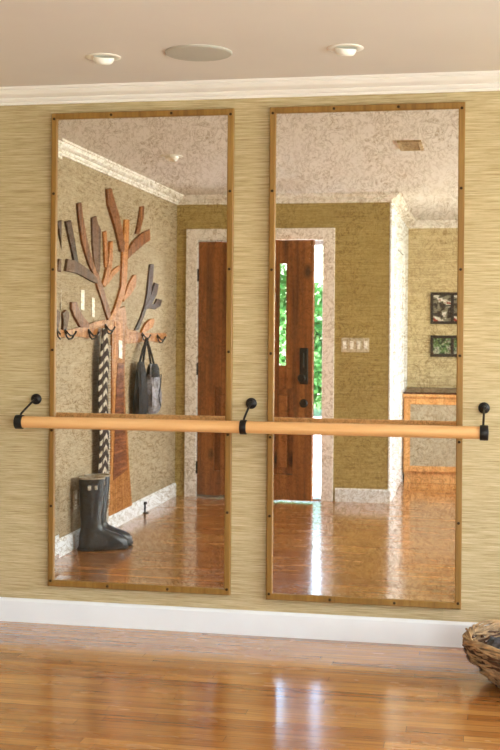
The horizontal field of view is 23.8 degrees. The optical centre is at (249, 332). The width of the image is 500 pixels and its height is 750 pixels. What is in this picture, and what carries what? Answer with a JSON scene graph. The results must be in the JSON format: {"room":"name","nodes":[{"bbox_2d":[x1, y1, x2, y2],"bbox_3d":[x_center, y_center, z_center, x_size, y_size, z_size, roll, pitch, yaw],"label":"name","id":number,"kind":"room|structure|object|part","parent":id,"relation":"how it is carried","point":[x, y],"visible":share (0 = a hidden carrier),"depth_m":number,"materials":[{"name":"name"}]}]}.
{"room":"entrance hall","nodes":[
{"label":"entrance hall","id":0,"kind":"room"},
{"bbox_2d":[0,91,499,622],"bbox_3d":[1.075,0.123,5.115,5.318,2.440,0.140,0,0,11],"label":"wall","id":1,"kind":"structure","parent":0,"point":[25,130],"depth_m":5.26,"materials":[{"name":"beige paper"}]},
{"bbox_2d":[48,108,234,594],"bbox_3d":[-0.494,0.082,5.335,0.847,2.150,0.028,0,0,11],"label":"wall mirror","id":2,"kind":"object","parent":1,"relation":"attached to","point":[142,247],"visible":1,"depth_m":5.33,"materials":[{"name":"brown mirror"}]},
{"bbox_2d":[0,597,487,647],"bbox_3d":[1.050,1.289,5.039,5.038,0.107,0.016,0,0,11],"label":"baseboard","id":3,"kind":"structure","parent":1,"relation":"attached to","point":[440,633],"depth_m":5.25,"materials":[{"name":"white paint"}]},
{"bbox_2d":[0,70,499,105],"bbox_3d":[1.064,-1.062,5.010,5.038,0.071,0.074,0,0,11],"label":"trim","id":4,"kind":"structure","parent":1,"relation":"attached to","point":[468,81],"depth_m":5.21,"materials":[{"name":"beige paint"}]},
{"bbox_2d":[13,394,489,440],"bbox_3d":[-0.016,0.363,5.163,2.076,0.150,0.182,0,0,11],"label":"ballet barre","id":5,"kind":"object","parent":1,"relation":"attached to","point":[481,432],"visible":1,"depth_m":5.08,"materials":[{"name":"brown wood"}]},
{"bbox_3d":[-1.002,0.337,5.361,0.012,0.076,0.140,0,0,19],"label":"bracket arm","id":6,"kind":"part","parent":5,"relation":"part of","materials":[{"name":"black metal"}]},
{"bbox_3d":[-0.524,0.402,5.201,0.995,0.052,0.052,0,0,11],"label":"rail","id":7,"kind":"part","parent":5,"relation":"part of","materials":[{"name":"brown wood"}]},
{"bbox_3d":[-0.012,0.346,5.169,0.011,0.076,0.138,0,0,13],"label":"bracket arm","id":8,"kind":"part","parent":5,"relation":"part of","materials":[{"name":"black metal"}]},
{"bbox_3d":[0.468,0.410,5.008,0.990,0.052,0.052,0,0,11],"label":"rail","id":9,"kind":"part","parent":5,"relation":"part of","materials":[{"name":"brown wood"}]},
{"bbox_3d":[0.978,0.354,4.976,0.010,0.076,0.138,0,0,12],"label":"bracket arm","id":10,"kind":"part","parent":5,"relation":"part of","materials":[{"name":"black metal"}]},
{"bbox_2d":[266,102,464,609],"bbox_3d":[0.494,0.095,5.143,0.844,2.159,0.028,0,0,11],"label":"wall mirror","id":11,"kind":"object","parent":1,"relation":"attached to","point":[367,202],"visible":1,"depth_m":5.14,"materials":[{"name":"brown mirror"}]},
{"bbox_2d":[0,621,499,749],"bbox_3d":[0.420,1.377,1.797,5.318,0.080,6.900,0,0,11],"label":"floor","id":12,"kind":"structure","parent":0,"point":[63,687],"depth_m":4.38,"materials":[{"name":"brown wood"}]},
{"bbox_2d":[462,619,499,687],"bbox_3d":[1.100,1.247,4.527,0.577,0.193,0.575,0,0,-19],"label":"wicker basket","id":13,"kind":"object","parent":12,"relation":"on","point":[480,654],"visible":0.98,"depth_m":4.46,"materials":[{"name":"brown wicker"}]},
{"bbox_2d":[487,636,499,663],"bbox_3d":[1.099,1.226,4.528,0.410,0.124,0.410,0,0,11],"label":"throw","id":14,"kind":"object","parent":13,"relation":"in","point":[492,641],"visible":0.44,"depth_m":4.55,"materials":[{"name":"grey fabric"}]},
{"bbox_2d":[0,0,499,86],"bbox_3d":[0.441,-1.153,1.797,5.318,0.100,6.900,0,0,11],"label":"ceiling","id":15,"kind":"structure","parent":0,"point":[43,42],"depth_m":4.45,"materials":[{"name":"paint"}]},
{"bbox_2d":[86,53,120,64],"bbox_3d":[-0.591,-1.100,4.793,0.142,0.048,0.142,0,0,11],"label":"recessed light","id":16,"kind":"object","parent":15,"relation":"in","point":[98,58],"visible":1,"depth_m":4.76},
{"bbox_2d":[165,44,231,60],"bbox_3d":[-0.204,-1.103,4.703,0.268,0.010,0.268,0,0,11],"label":"ceiling speaker","id":17,"kind":"object","parent":15,"relation":"attached to","point":[190,52],"visible":1,"depth_m":4.67},
{"bbox_2d":[327,44,363,55],"bbox_3d":[0.370,-1.092,4.609,0.142,0.048,0.142,0,0,11],"label":"recessed light","id":18,"kind":"object","parent":15,"relation":"in","point":[339,49],"visible":1,"depth_m":4.58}
]}

